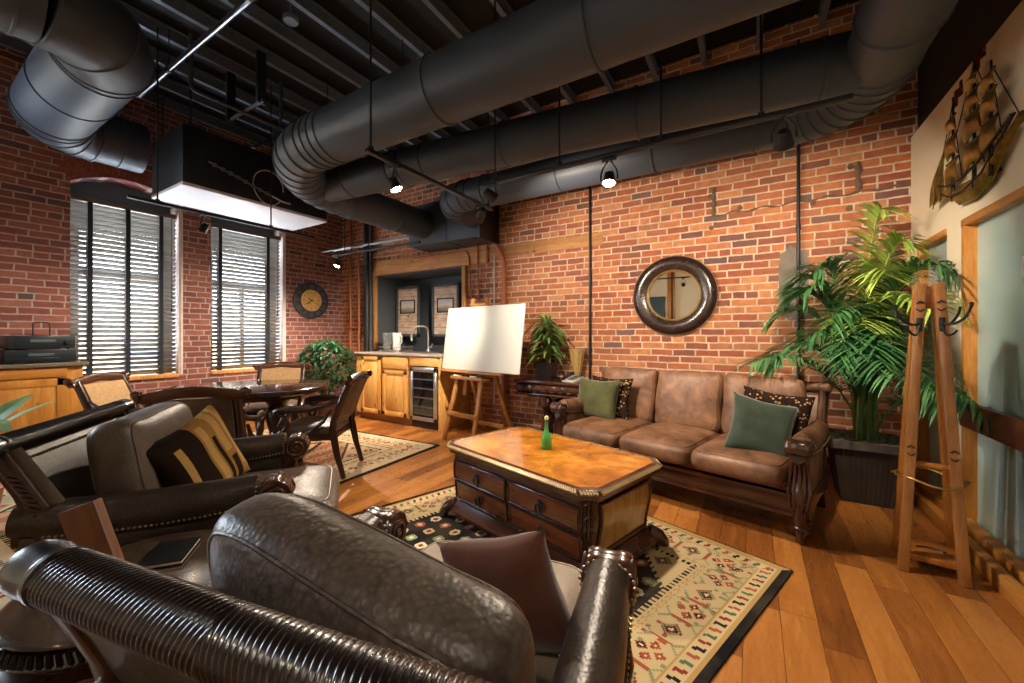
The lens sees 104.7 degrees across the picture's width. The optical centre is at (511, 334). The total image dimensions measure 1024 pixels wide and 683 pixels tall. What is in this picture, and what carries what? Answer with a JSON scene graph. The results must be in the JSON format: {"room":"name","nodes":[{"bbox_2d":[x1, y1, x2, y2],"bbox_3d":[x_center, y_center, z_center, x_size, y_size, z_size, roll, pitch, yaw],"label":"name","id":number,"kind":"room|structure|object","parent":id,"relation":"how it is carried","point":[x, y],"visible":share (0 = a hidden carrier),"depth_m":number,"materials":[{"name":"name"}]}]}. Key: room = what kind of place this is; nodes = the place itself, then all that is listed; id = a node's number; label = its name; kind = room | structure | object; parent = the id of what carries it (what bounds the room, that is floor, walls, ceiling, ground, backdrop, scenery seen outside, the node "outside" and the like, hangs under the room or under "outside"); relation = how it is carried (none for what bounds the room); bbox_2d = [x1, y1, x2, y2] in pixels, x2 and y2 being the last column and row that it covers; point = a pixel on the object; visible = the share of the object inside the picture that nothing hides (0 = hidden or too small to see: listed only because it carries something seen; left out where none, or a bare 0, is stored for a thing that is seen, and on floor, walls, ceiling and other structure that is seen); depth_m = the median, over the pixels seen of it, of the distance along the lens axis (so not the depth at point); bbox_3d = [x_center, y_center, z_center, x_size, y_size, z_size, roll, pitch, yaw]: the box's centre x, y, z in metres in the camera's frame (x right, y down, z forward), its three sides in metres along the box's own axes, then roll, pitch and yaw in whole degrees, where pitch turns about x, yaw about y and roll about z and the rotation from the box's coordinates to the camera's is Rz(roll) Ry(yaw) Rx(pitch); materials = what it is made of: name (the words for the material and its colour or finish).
{"room":"office lounge","nodes":[
{"label":"office lounge","id":0,"kind":"room"},
{"bbox_2d":[0,45,341,409],"bbox_3d":[-5.101,-0.830,3.977,0.350,4.100,8.100,0,0,31],"label":"wall","id":1,"kind":"structure","parent":0,"point":[34,190],"depth_m":4.23,"materials":[{"name":"red brick"}]},
{"bbox_2d":[56,159,151,187],"bbox_3d":[-4.496,-1.831,4.651,0.026,0.338,1.170,0,0,31],"label":"trim","id":2,"kind":"structure","parent":1,"relation":"attached to","point":[67,163],"depth_m":4.41,"materials":[{"name":"brick"}]},
{"bbox_2d":[70,182,178,382],"bbox_3d":[-4.612,-0.637,4.721,0.335,2.345,0.960,0,0,31],"label":"window","id":3,"kind":"structure","parent":1,"relation":"in","point":[111,192],"depth_m":4.75,"materials":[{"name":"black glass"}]},
{"bbox_2d":[70,193,176,375],"bbox_3d":[-4.569,-0.511,4.695,0.104,2.058,0.928,0,0,31],"label":"blind","id":4,"kind":"object","parent":3,"relation":"attached to","point":[127,226],"visible":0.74,"depth_m":4.66,"materials":[{"name":"plastic"}]},
{"bbox_2d":[170,205,182,373],"bbox_3d":[-4.386,-0.580,5.146,0.349,2.160,0.044,0,0,31],"label":"trim","id":5,"kind":"structure","parent":1,"relation":"attached to","point":[179,222],"depth_m":5.06,"materials":[{"name":"white paint"}]},
{"bbox_2d":[211,213,282,374],"bbox_3d":[-3.937,-0.637,5.832,0.335,2.345,0.980,0,0,31],"label":"window","id":6,"kind":"structure","parent":1,"relation":"in","point":[213,219],"depth_m":5.80,"materials":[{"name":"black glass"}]},
{"bbox_2d":[211,222,280,369],"bbox_3d":[-3.894,-0.511,5.806,0.104,2.058,0.948,0,0,31],"label":"blind","id":7,"kind":"object","parent":6,"relation":"attached to","point":[247,247],"visible":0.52,"depth_m":5.77,"materials":[{"name":"plastic"}]},
{"bbox_2d":[274,229,285,361],"bbox_3d":[-3.706,-0.580,6.265,0.349,2.160,0.044,0,0,31],"label":"trim","id":8,"kind":"structure","parent":1,"relation":"attached to","point":[282,357],"depth_m":6.18,"materials":[{"name":"white paint"}]},
{"bbox_2d":[293,282,327,318],"bbox_3d":[-3.320,-0.570,6.534,0.038,0.610,0.610,0,0,31],"label":"wall clock","id":9,"kind":"object","parent":1,"relation":"attached to","point":[310,300],"visible":1,"depth_m":6.51,"materials":[{"name":"grey wood"}]},
{"bbox_2d":[121,0,856,159],"bbox_3d":[-1.638,-2.955,2.253,8.160,0.150,8.750,0,0,31],"label":"ceiling","id":10,"kind":"structure","parent":0,"point":[475,14],"depth_m":3.85,"materials":[{"name":"black paint"}]},
{"bbox_2d":[0,31,274,148],"bbox_3d":[-4.794,-2.803,3.761,0.048,0.125,7.450,0,0,31],"label":"ceiling beam","id":11,"kind":"structure","parent":10,"relation":"attached to","point":[14,43],"depth_m":4.92,"materials":[{"name":"grey metal"}]},
{"bbox_2d":[138,0,257,97],"bbox_3d":[-1.821,-2.545,2.780,4.400,0.390,0.059,0,0,31],"label":"conduit","id":12,"kind":"object","parent":10,"relation":"hanging from","point":[239,8],"visible":0.93,"depth_m":3.22,"materials":[{"name":"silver metal"}]},
{"bbox_2d":[126,27,314,238],"bbox_3d":[-2.836,-1.958,4.075,0.036,1.584,1.680,0,0,31],"label":"track","id":13,"kind":"object","parent":10,"relation":"hanging from","point":[156,201],"visible":1,"depth_m":4.00,"materials":[{"name":"black metal"}]},
{"bbox_2d":[188,33,282,128],"bbox_3d":[-2.705,-2.471,3.925,0.595,0.518,0.607,0,0,-13],"label":"conduit","id":14,"kind":"object","parent":10,"relation":"hanging from","point":[231,116],"visible":1,"depth_m":3.84,"materials":[{"name":"metal"}]},
{"bbox_2d":[151,89,326,230],"bbox_3d":[-3.204,-2.120,4.802,0.847,1.240,1.570,0,0,31],"label":"pendant light","id":15,"kind":"object","parent":10,"relation":"hanging from","point":[199,169],"visible":0.91,"depth_m":4.33,"materials":[{"name":"black metal"}]},
{"bbox_2d":[0,0,154,172],"bbox_3d":[-4.453,-2.090,1.968,2.653,0.568,4.540,0,0,31],"label":"air duct","id":16,"kind":"object","parent":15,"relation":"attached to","point":[88,59],"visible":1,"depth_m":2.91,"materials":[{"name":"metal"}]},
{"bbox_2d":[153,71,353,160],"bbox_3d":[-4.392,-2.803,3.517,0.048,0.125,7.450,0,0,31],"label":"ceiling beam","id":17,"kind":"structure","parent":10,"relation":"attached to","point":[168,84],"depth_m":4.70,"materials":[{"name":"grey metal"}]},
{"bbox_2d":[118,0,398,150],"bbox_3d":[-3.589,-2.803,3.029,0.048,0.125,7.450,0,0,31],"label":"ceiling beam","id":18,"kind":"structure","parent":10,"relation":"attached to","point":[146,22],"depth_m":3.99,"materials":[{"name":"grey metal"}]},
{"bbox_2d":[149,45,370,157],"bbox_3d":[-3.991,-2.803,3.273,0.048,0.125,7.450,0,0,31],"label":"ceiling beam","id":19,"kind":"structure","parent":10,"relation":"attached to","point":[200,76],"depth_m":4.40,"materials":[{"name":"grey metal"}]},
{"bbox_2d":[153,0,422,144],"bbox_3d":[-3.187,-2.803,2.785,0.048,0.125,7.450,0,0,31],"label":"ceiling beam","id":20,"kind":"structure","parent":10,"relation":"attached to","point":[183,8],"depth_m":3.83,"materials":[{"name":"grey metal"}]},
{"bbox_2d":[220,0,450,137],"bbox_3d":[-2.786,-2.803,2.541,0.048,0.125,7.450,0,0,31],"label":"ceiling beam","id":21,"kind":"structure","parent":10,"relation":"attached to","point":[253,12],"depth_m":3.80,"materials":[{"name":"grey metal"}]},
{"bbox_2d":[332,154,420,256],"bbox_3d":[-1.792,-1.918,5.091,1.650,1.664,0.036,0,0,31],"label":"track","id":22,"kind":"object","parent":10,"relation":"hanging from","point":[368,249],"visible":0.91,"depth_m":5.13,"materials":[{"name":"black metal"}]},
{"bbox_2d":[287,0,479,129],"bbox_3d":[-2.384,-2.803,2.297,0.048,0.125,7.450,0,0,31],"label":"ceiling beam","id":23,"kind":"structure","parent":10,"relation":"attached to","point":[311,8],"depth_m":3.69,"materials":[{"name":"grey metal"}]},
{"bbox_2d":[365,0,492,210],"bbox_3d":[-0.536,-1.933,2.988,0.036,1.634,1.350,0,0,31],"label":"track","id":24,"kind":"object","parent":10,"relation":"hanging from","point":[370,150],"visible":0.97,"depth_m":2.65,"materials":[{"name":"black metal"}]},
{"bbox_2d":[354,0,509,121],"bbox_3d":[-1.982,-2.803,2.053,0.048,0.125,7.450,0,0,31],"label":"ceiling beam","id":25,"kind":"structure","parent":10,"relation":"attached to","point":[380,12],"depth_m":3.61,"materials":[{"name":"grey metal"}]},
{"bbox_2d":[421,0,541,112],"bbox_3d":[-1.581,-2.803,1.809,0.048,0.125,7.450,0,0,31],"label":"ceiling beam","id":26,"kind":"structure","parent":10,"relation":"attached to","point":[439,8],"depth_m":3.52,"materials":[{"name":"grey metal"}]},
{"bbox_2d":[342,0,917,472],"bbox_3d":[0.302,-0.830,5.398,8.110,4.100,0.640,0,0,31],"label":"wall","id":27,"kind":"structure","parent":0,"point":[643,220],"depth_m":4.08,"materials":[{"name":"red brick"}]},
{"bbox_2d":[348,220,352,375],"bbox_3d":[-2.800,-0.380,6.850,0.068,3.200,0.068,0,0,31],"label":"pipe","id":28,"kind":"object","parent":27,"relation":"attached to","point":[350,332],"visible":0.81,"depth_m":6.83,"materials":[{"name":"metal"}]},
{"bbox_2d":[357,248,360,354],"bbox_3d":[-2.604,-0.130,6.731,0.068,2.700,0.068,0,0,31],"label":"pipe","id":29,"kind":"object","parent":27,"relation":"attached to","point":[359,249],"visible":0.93,"depth_m":6.71,"materials":[{"name":"metal"}]},
{"bbox_2d":[363,223,368,351],"bbox_3d":[-2.411,-0.730,6.566,0.136,3.900,0.136,0,0,31],"label":"pipe","id":30,"kind":"object","parent":27,"relation":"attached to","point":[365,226],"visible":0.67,"depth_m":6.52,"materials":[{"name":"black metal"}]},
{"bbox_2d":[369,225,372,350],"bbox_3d":[-2.322,-0.530,6.501,0.066,3.500,0.066,0,0,31],"label":"pipe","id":31,"kind":"object","parent":27,"relation":"attached to","point":[370,226],"visible":0.79,"depth_m":6.48,"materials":[{"name":"metal"}]},
{"bbox_2d":[373,276,377,348],"bbox_3d":[-2.264,-0.372,6.574,0.062,1.215,0.075,0,0,31],"label":"trim","id":32,"kind":"structure","parent":27,"relation":"attached to","point":[375,278],"depth_m":6.55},
{"bbox_2d":[396,285,419,336],"bbox_3d":[-1.759,-0.395,6.676,0.540,0.850,0.035,0,0,31],"label":"framed picture","id":33,"kind":"object","parent":27,"relation":"attached to","point":[408,297],"visible":0.91,"depth_m":6.67,"materials":[{"name":"brown wood"}]},
{"bbox_2d":[373,246,487,275],"bbox_3d":[-1.339,-1.097,6.009,2.370,0.235,0.080,0,0,31],"label":"trim","id":34,"kind":"structure","parent":27,"relation":"attached to","point":[406,264],"depth_m":5.89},
{"bbox_2d":[432,282,459,336],"bbox_3d":[-1.050,-0.390,6.245,0.560,0.840,0.035,0,0,31],"label":"framed picture","id":35,"kind":"object","parent":27,"relation":"attached to","point":[444,296],"visible":0.73,"depth_m":6.27,"materials":[{"name":"brown wood"}]},
{"bbox_2d":[494,244,507,427],"bbox_3d":[-0.150,0.001,5.240,0.199,2.438,0.100,0,0,31],"label":"pipe","id":36,"kind":"object","parent":27,"relation":"attached to","point":[497,247],"visible":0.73,"depth_m":5.19,"materials":[{"name":"metal"}]},
{"bbox_2d":[489,0,576,103],"bbox_3d":[-1.179,-2.803,1.565,0.048,0.125,7.450,0,0,31],"label":"ceiling beam","id":37,"kind":"structure","parent":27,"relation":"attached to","point":[503,7],"depth_m":3.45,"materials":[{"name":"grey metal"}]},
{"bbox_2d":[489,232,602,258],"bbox_3d":[0.382,-1.115,5.001,1.600,0.150,0.056,0,0,31],"label":"trim","id":38,"kind":"structure","parent":27,"relation":"attached to","point":[580,241],"depth_m":4.92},
{"bbox_2d":[588,186,591,378],"bbox_3d":[0.911,-0.730,4.619,0.040,3.900,0.040,0,0,31],"label":"pipe","id":39,"kind":"object","parent":27,"relation":"attached to","point":[589,275],"visible":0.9,"depth_m":4.61,"materials":[{"name":"black metal"}]},
{"bbox_2d":[272,0,957,252],"bbox_3d":[-0.935,-1.525,1.705,4.931,0.610,6.943,0,0,31],"label":"ductwork","id":40,"kind":"object","parent":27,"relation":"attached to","point":[541,46],"visible":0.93,"depth_m":2.44,"materials":[{"name":"grey paint"}]},
{"bbox_2d":[480,0,853,187],"bbox_3d":[0.690,-1.933,2.436,2.170,1.634,0.036,0,0,31],"label":"track","id":41,"kind":"object","parent":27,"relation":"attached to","point":[761,116],"visible":0.92,"depth_m":2.29,"materials":[{"name":"black metal"}]},
{"bbox_2d":[600,156,617,188],"bbox_3d":[0.610,-1.027,2.489,0.091,0.183,0.093,0,0,-22],"label":"spotlight","id":42,"kind":"object","parent":41,"relation":"attached to","point":[608,182],"visible":1,"depth_m":2.48,"materials":[{"name":"black metal"}]},
{"bbox_2d":[771,110,797,151],"bbox_3d":[1.367,-1.024,1.986,0.112,0.188,0.105,0,0,31],"label":"spotlight","id":43,"kind":"object","parent":41,"relation":"attached to","point":[784,141],"visible":1,"depth_m":1.97,"materials":[{"name":"black metal"}]},
{"bbox_2d":[633,255,718,335],"bbox_3d":[1.687,-0.415,4.135,0.842,0.842,0.078,0,0,31],"label":"wall mirror","id":44,"kind":"object","parent":27,"relation":"attached to","point":[674,295],"visible":1,"depth_m":4.12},
{"bbox_2d":[649,272,698,318],"bbox_3d":[1.698,-0.415,4.152,0.504,0.504,0.006,0,0,31],"label":"mirror glass","id":45,"kind":"object","parent":44,"relation":"attached to","point":[672,295],"depth_m":4.15,"materials":[{"name":"white"}]},
{"bbox_2d":[778,245,808,319],"bbox_3d":[2.591,-0.483,3.635,0.234,0.691,0.016,0,0,31],"label":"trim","id":46,"kind":"structure","parent":27,"relation":"attached to","point":[788,258],"depth_m":3.64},
{"bbox_2d":[796,39,800,379],"bbox_3d":[2.603,-0.730,3.591,0.040,3.900,0.040,0,0,31],"label":"pipe","id":47,"kind":"object","parent":27,"relation":"attached to","point":[798,225],"visible":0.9,"depth_m":3.58,"materials":[{"name":"black metal"}]},
{"bbox_2d":[708,161,910,229],"bbox_3d":[2.620,-1.274,3.613,1.495,0.433,0.060,0,0,31],"label":"trim","id":48,"kind":"structure","parent":27,"relation":"attached to","point":[858,168],"depth_m":3.48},
{"bbox_2d":[246,408,1023,682],"bbox_3d":[-1.638,1.295,2.253,8.160,0.150,8.750,0,0,31],"label":"floor","id":49,"kind":"structure","parent":0,"point":[846,612],"depth_m":1.87,"materials":[{"name":"brown wood"}]},
{"bbox_2d":[0,360,88,433],"bbox_3d":[-4.838,0.745,3.539,0.514,0.950,1.365,0,0,31],"label":"sideboard","id":50,"kind":"object","parent":49,"relation":"on","point":[44,380],"visible":0.6,"depth_m":3.74,"materials":[{"name":"brown wood"}]},
{"bbox_2d":[0,348,76,363],"bbox_3d":[-4.634,0.203,3.869,0.301,0.132,0.450,0,0,31],"label":"stereo unit","id":51,"kind":"object","parent":50,"relation":"on","point":[7,356],"visible":0.89,"depth_m":3.77,"materials":[{"name":"black plastic"}]},
{"bbox_2d":[0,335,74,349],"bbox_3d":[-4.628,0.071,3.865,0.316,0.132,0.420,0,0,27],"label":"stereo unit","id":52,"kind":"object","parent":51,"relation":"on","point":[14,342],"visible":0.97,"depth_m":3.77,"materials":[{"name":"black plastic"}]},
{"bbox_2d":[0,360,88,368],"bbox_3d":[-4.845,0.287,3.543,0.500,0.035,1.365,0,0,31],"label":"countertop","id":53,"kind":"structure","parent":50,"relation":"on","point":[62,363],"depth_m":3.74,"materials":[{"name":"stone"}]},
{"bbox_2d":[0,428,439,608],"bbox_3d":[-2.646,1.215,3.503,2.450,0.010,3.250,0,0,28],"label":"area rug","id":54,"kind":"object","parent":49,"relation":"on","point":[378,451],"visible":0.2,"depth_m":3.93,"materials":[{"name":"fabric"}]},
{"bbox_2d":[0,394,55,503],"bbox_3d":[-3.248,0.808,2.277,0.774,0.804,0.832,0,0,-32],"label":"potted plant","id":55,"kind":"object","parent":54,"relation":"on","point":[6,409],"visible":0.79,"depth_m":2.54,"materials":[{"name":"green plant"}]},
{"bbox_2d":[63,372,142,410],"bbox_3d":[-3.213,0.766,3.433,0.711,0.885,0.627,0,0,-11],"label":"dining chair","id":56,"kind":"object","parent":54,"relation":"on","point":[115,387],"visible":0.25,"depth_m":3.32,"materials":[{"name":"brown wood"}]},
{"bbox_2d":[129,386,265,437],"bbox_3d":[-2.146,0.766,2.801,0.627,0.885,0.711,0,0,-23],"label":"dining chair","id":57,"kind":"object","parent":54,"relation":"on","point":[228,402],"visible":0.34,"depth_m":2.55,"materials":[{"name":"brown wood"}]},
{"bbox_2d":[154,379,329,433],"bbox_3d":[-2.504,0.842,3.756,1.384,0.717,1.064,0,0,-22],"label":"dining table","id":58,"kind":"object","parent":54,"relation":"on","point":[276,394],"visible":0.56,"depth_m":3.74,"materials":[{"name":"brown wood"}]},
{"bbox_2d":[243,361,310,429],"bbox_3d":[-2.703,0.766,4.525,0.627,0.885,0.711,0,0,-19],"label":"dining chair","id":59,"kind":"object","parent":54,"relation":"on","point":[268,371],"visible":0.4,"depth_m":4.74,"materials":[{"name":"brown wood"}]},
{"bbox_2d":[245,399,297,411],"bbox_3d":[-2.683,0.806,4.466,0.500,0.116,0.470,0,0,-19],"label":"seat cushion","id":60,"kind":"object","parent":59,"relation":"on","point":[258,406],"depth_m":4.26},
{"bbox_2d":[271,370,372,478],"bbox_3d":[-1.693,0.766,3.544,0.711,0.885,0.627,0,0,-4],"label":"dining chair","id":61,"kind":"object","parent":54,"relation":"on","point":[317,428],"visible":0.88,"depth_m":3.33,"materials":[{"name":"brown wood"}]},
{"bbox_2d":[282,416,348,434],"bbox_3d":[-1.755,0.806,3.540,0.470,0.116,0.500,0,0,-4],"label":"seat cushion","id":62,"kind":"object","parent":61,"relation":"on","point":[304,424],"depth_m":3.35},
{"bbox_2d":[314,401,336,415],"bbox_3d":[-2.732,1.080,5.826,0.360,0.280,0.360,0,0,31],"label":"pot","id":63,"kind":"object","parent":49,"relation":"on","point":[322,412],"depth_m":5.69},
{"bbox_2d":[295,338,356,415],"bbox_3d":[-2.797,0.633,5.891,0.839,1.173,0.924,0,0,31],"label":"potted shrub","id":64,"kind":"object","parent":49,"relation":"on","point":[334,377],"visible":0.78,"depth_m":5.68,"materials":[{"name":"green plant"}]},
{"bbox_2d":[357,355,470,430],"bbox_3d":[-1.444,0.752,5.688,1.625,0.935,0.667,0,0,31],"label":"base cabinet","id":65,"kind":"object","parent":49,"relation":"on","point":[385,396],"visible":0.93,"depth_m":5.41,"materials":[{"name":"brown wood"}]},
{"bbox_2d":[354,351,443,357],"bbox_3d":[-1.448,0.266,5.685,1.660,0.039,0.673,0,0,31],"label":"countertop","id":66,"kind":"structure","parent":65,"relation":"on","point":[386,353],"depth_m":5.46,"materials":[{"name":"stone"}]},
{"bbox_2d":[410,366,437,429],"bbox_3d":[-1.017,0.820,5.365,0.480,0.800,0.545,0,0,31],"label":"wine cooler","id":67,"kind":"object","parent":49,"relation":"on","point":[423,379],"visible":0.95,"depth_m":5.14,"materials":[{"name":"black metal"}]},
{"bbox_2d":[440,297,511,439],"bbox_3d":[-0.394,0.392,4.719,1.000,1.666,0.707,0,0,40],"label":"easel","id":68,"kind":"object","parent":49,"relation":"on","point":[477,392],"visible":0.78,"depth_m":4.65,"materials":[{"name":"orange wood"}]},
{"bbox_2d":[442,303,525,374],"bbox_3d":[-0.360,0.041,4.559,1.240,0.753,0.122,0,0,40],"label":"canvas","id":69,"kind":"object","parent":68,"relation":"on","point":[480,338],"visible":1,"depth_m":4.49},
{"bbox_2d":[513,377,579,433],"bbox_3d":[0.546,0.875,4.615,1.040,0.690,0.384,0,0,31],"label":"console table","id":70,"kind":"object","parent":49,"relation":"on","point":[548,392],"visible":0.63,"depth_m":4.56,"materials":[{"name":"brown wood"}]},
{"bbox_2d":[521,314,570,380],"bbox_3d":[0.362,0.136,4.655,0.708,0.787,0.537,0,0,31],"label":"potted plant","id":71,"kind":"object","parent":70,"relation":"on","point":[546,370],"visible":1,"depth_m":4.62,"materials":[{"name":"green plant"}]},
{"bbox_2d":[569,349,584,375],"bbox_3d":[0.756,0.347,4.596,0.191,0.365,0.191,0,0,31],"label":"vase","id":72,"kind":"object","parent":70,"relation":"on","point":[576,355],"visible":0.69,"depth_m":4.54,"materials":[{"name":"ceramic"}]},
{"bbox_2d":[351,484,792,682],"bbox_3d":[-0.393,1.215,1.856,3.020,0.010,2.130,0,0,-41],"label":"area rug","id":73,"kind":"object","parent":49,"relation":"on","point":[698,596],"visible":0.2,"depth_m":1.86,"materials":[{"name":"fabric"}]},
{"bbox_2d":[58,498,124,559],"bbox_3d":[-0.809,0.789,0.879,0.370,0.840,0.056,0,0,1],"label":"wooden board","id":74,"kind":"object","parent":73,"relation":"on","point":[88,524],"visible":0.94,"depth_m":0.87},
{"bbox_2d":[0,529,212,682],"bbox_3d":[-1.134,0.969,1.215,0.618,0.469,0.618,0,0,31],"label":"round table","id":75,"kind":"object","parent":73,"relation":"on","point":[34,648],"visible":0.27,"depth_m":0.96,"materials":[{"name":"brown wood"}]},
{"bbox_2d":[138,536,200,568],"bbox_3d":[-1.137,0.726,1.316,0.118,0.016,0.160,0,0,-21],"label":"notebook","id":76,"kind":"object","parent":75,"relation":"on","point":[172,552],"visible":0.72,"depth_m":1.30,"materials":[{"name":"paper"}]},
{"bbox_2d":[0,399,339,550],"bbox_3d":[-1.420,0.770,1.876,1.100,0.878,0.926,0,0,-23],"label":"armchair","id":77,"kind":"object","parent":73,"relation":"on","point":[50,468],"visible":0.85,"depth_m":1.51,"materials":[{"name":"leather"}]},
{"bbox_2d":[88,401,192,494],"bbox_3d":[-1.619,0.562,1.793,0.253,0.462,0.683,0,0,-23],"label":"cushion","id":78,"kind":"object","parent":77,"relation":"on","point":[118,461],"depth_m":1.52,"materials":[{"name":"leather"}]},
{"bbox_2d":[146,403,249,486],"bbox_3d":[-1.414,0.575,1.786,0.189,0.498,0.506,0,0,4],"label":"throw pillow","id":79,"kind":"object","parent":77,"relation":"on","point":[203,449],"visible":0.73,"depth_m":1.74,"materials":[{"name":"brown fabric"}]},
{"bbox_2d":[241,466,339,508],"bbox_3d":[-1.319,0.825,1.919,0.880,0.188,0.628,0,0,-23],"label":"seat cushion","id":80,"kind":"object","parent":77,"relation":"on","point":[320,483],"depth_m":2.03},
{"bbox_2d":[0,493,637,682],"bbox_3d":[-0.185,0.766,0.937,0.926,0.887,1.040,0,0,20],"label":"armchair","id":81,"kind":"object","parent":73,"relation":"on","point":[305,589],"visible":0.97,"depth_m":0.58,"materials":[{"name":"brown leather"}]},
{"bbox_2d":[209,493,535,682],"bbox_3d":[-0.283,0.579,0.711,0.704,0.512,0.251,0,0,25],"label":"cushion","id":82,"kind":"object","parent":81,"relation":"on","point":[309,559],"depth_m":0.61,"materials":[{"name":"leather"}]},
{"bbox_2d":[423,542,580,682],"bbox_3d":[-0.157,0.825,1.012,0.628,0.188,0.880,0,0,20],"label":"seat cushion","id":83,"kind":"object","parent":81,"relation":"on","point":[567,575],"depth_m":1.17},
{"bbox_2d":[436,529,571,653],"bbox_3d":[-0.004,0.620,0.941,0.356,0.383,0.149,0,0,19],"label":"throw pillow","id":84,"kind":"object","parent":81,"relation":"on","point":[520,566],"visible":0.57,"depth_m":0.88,"materials":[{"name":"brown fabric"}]},
{"bbox_2d":[440,427,668,568],"bbox_3d":[0.206,0.962,2.452,0.755,0.494,1.247,0,0,-43],"label":"coffee table","id":85,"kind":"object","parent":73,"relation":"on","point":[583,495],"visible":0.97,"depth_m":2.16,"materials":[{"name":"brown wood"}]},
{"bbox_2d":[550,367,833,544],"bbox_3d":[1.312,0.763,3.176,0.930,0.913,1.910,0,0,-45],"label":"sofa","id":86,"kind":"object","parent":49,"relation":"on","point":[675,417],"visible":0.83,"depth_m":2.84,"materials":[{"name":"leather"}]},
{"bbox_2d":[578,377,620,419],"bbox_3d":[0.790,0.595,3.679,0.174,0.369,0.471,0,0,-41],"label":"throw pillow","id":87,"kind":"object","parent":86,"relation":"on","point":[599,398],"visible":0.85,"depth_m":3.59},
{"bbox_2d":[563,416,653,447],"bbox_3d":[0.869,0.836,3.506,0.763,0.185,0.543,0,0,-45],"label":"seat cushion","id":88,"kind":"object","parent":86,"relation":"on","point":[593,429],"depth_m":3.30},
{"bbox_2d":[592,375,633,419],"bbox_3d":[0.907,0.575,3.675,0.142,0.369,0.441,0,0,-44],"label":"throw pillow","id":89,"kind":"object","parent":86,"relation":"on","point":[625,386],"visible":0.39,"depth_m":3.55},
{"bbox_2d":[604,367,658,421],"bbox_3d":[1.111,0.555,3.746,0.232,0.492,0.549,0,0,-45],"label":"cushion","id":90,"kind":"object","parent":86,"relation":"on","point":[643,391],"depth_m":3.58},
{"bbox_2d":[619,422,719,464],"bbox_3d":[1.253,0.834,3.118,0.761,0.195,0.544,0,0,-45],"label":"seat cushion","id":91,"kind":"object","parent":86,"relation":"on","point":[670,442],"depth_m":2.93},
{"bbox_2d":[655,370,723,432],"bbox_3d":[1.496,0.555,3.358,0.234,0.492,0.550,0,0,-45],"label":"cushion","id":92,"kind":"object","parent":86,"relation":"on","point":[684,398],"depth_m":3.26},
{"bbox_2d":[691,433,793,485],"bbox_3d":[1.638,0.834,2.729,0.762,0.194,0.542,0,0,-45],"label":"seat cushion","id":93,"kind":"object","parent":86,"relation":"on","point":[709,455],"depth_m":2.48,"materials":[{"name":"leather"}]},
{"bbox_2d":[723,392,799,456],"bbox_3d":[1.647,0.615,2.614,0.464,0.449,0.200,0,0,22],"label":"throw pillow","id":94,"kind":"object","parent":86,"relation":"on","point":[757,425],"visible":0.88,"depth_m":2.57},
{"bbox_2d":[721,374,806,433],"bbox_3d":[1.879,0.554,2.969,0.232,0.495,0.546,0,0,-45],"label":"cushion","id":95,"kind":"object","parent":86,"relation":"on","point":[731,383],"depth_m":3.01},
{"bbox_2d":[744,386,815,437],"bbox_3d":[1.799,0.570,2.702,0.468,0.420,0.142,0,0,26],"label":"throw pillow","id":96,"kind":"object","parent":86,"relation":"on","point":[805,404],"visible":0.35,"depth_m":2.66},
{"bbox_2d":[728,201,989,508],"bbox_3d":[2.311,0.140,2.918,1.261,2.160,1.185,0,0,31],"label":"potted palm","id":97,"kind":"object","parent":49,"relation":"on","point":[862,459],"visible":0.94,"depth_m":2.80,"materials":[{"name":"green plant"}]},
{"bbox_2d":[826,428,917,508],"bbox_3d":[2.640,0.990,2.959,0.456,0.460,0.456,0,0,31],"label":"planter","id":98,"kind":"object","parent":49,"relation":"on","point":[861,465],"depth_m":2.84,"materials":[{"name":"plastic"}]},
{"bbox_2d":[891,282,973,588],"bbox_3d":[2.201,0.475,2.088,0.292,1.494,0.316,0,0,39],"label":"coat rack","id":99,"kind":"object","parent":49,"relation":"on","point":[955,554],"visible":1,"depth_m":2.05,"materials":[{"name":"brown wood"}]},
{"bbox_2d":[898,536,956,569],"bbox_3d":[2.206,1.150,2.094,0.216,0.030,0.230,0,0,39],"label":"shelf","id":100,"kind":"object","parent":99,"relation":"attached to","point":[921,550],"depth_m":2.05,"materials":[{"name":"orange wood"}]},
{"bbox_2d":[911,0,1023,475],"bbox_3d":[1.333,-0.195,-0.137,0.200,2.830,7.750,0,0,31],"label":"wall","id":101,"kind":"structure","parent":0,"point":[1005,48],"depth_m":2.47,"materials":[{"name":"beige paint"}]},
{"bbox_2d":[916,229,946,492],"bbox_3d":[3.122,0.220,2.816,0.208,1.860,0.545,0,0,31],"label":"door","id":102,"kind":"structure","parent":101,"relation":"in","point":[928,437],"depth_m":3.00,"materials":[{"name":"orange wood"}]},
{"bbox_2d":[914,475,1023,616],"bbox_3d":[2.584,1.165,2.192,0.140,0.110,2.430,0,0,31],"label":"baseboard","id":103,"kind":"structure","parent":101,"relation":"attached to","point":[999,565],"depth_m":2.05,"materials":[{"name":"orange wood"}]},
{"bbox_2d":[929,38,1023,208],"bbox_3d":[2.610,-1.169,2.252,0.090,0.799,1.044,0,0,31],"label":"sculpture","id":104,"kind":"object","parent":101,"relation":"attached to","point":[970,190],"visible":1,"depth_m":2.16,"materials":[{"name":"brown metal"}]},
{"bbox_2d":[959,186,1023,560],"bbox_3d":[2.461,0.220,1.740,0.220,1.860,1.530,0,0,31],"label":"door","id":105,"kind":"structure","parent":101,"relation":"in","point":[992,237],"depth_m":2.18,"materials":[{"name":"orange wood"}]},
{"bbox_2d":[918,0,1021,128],"bbox_3d":[1.350,-2.245,-0.147,0.160,1.270,7.750,0,0,31],"label":"wall","id":106,"kind":"structure","parent":0,"point":[955,46],"depth_m":2.60,"materials":[{"name":"black paint"}]},
{"label":"outside","id":107,"kind":"structure","parent":0,"visible":0},
{"bbox_2d":[79,294,264,372],"bbox_3d":[-13.810,3.045,10.731,3.250,8.350,28.400,0,0,31],"label":"building","id":108,"kind":"structure","parent":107,"point":[79,294],"depth_m":12.06,"materials":[{"name":"white paint"}]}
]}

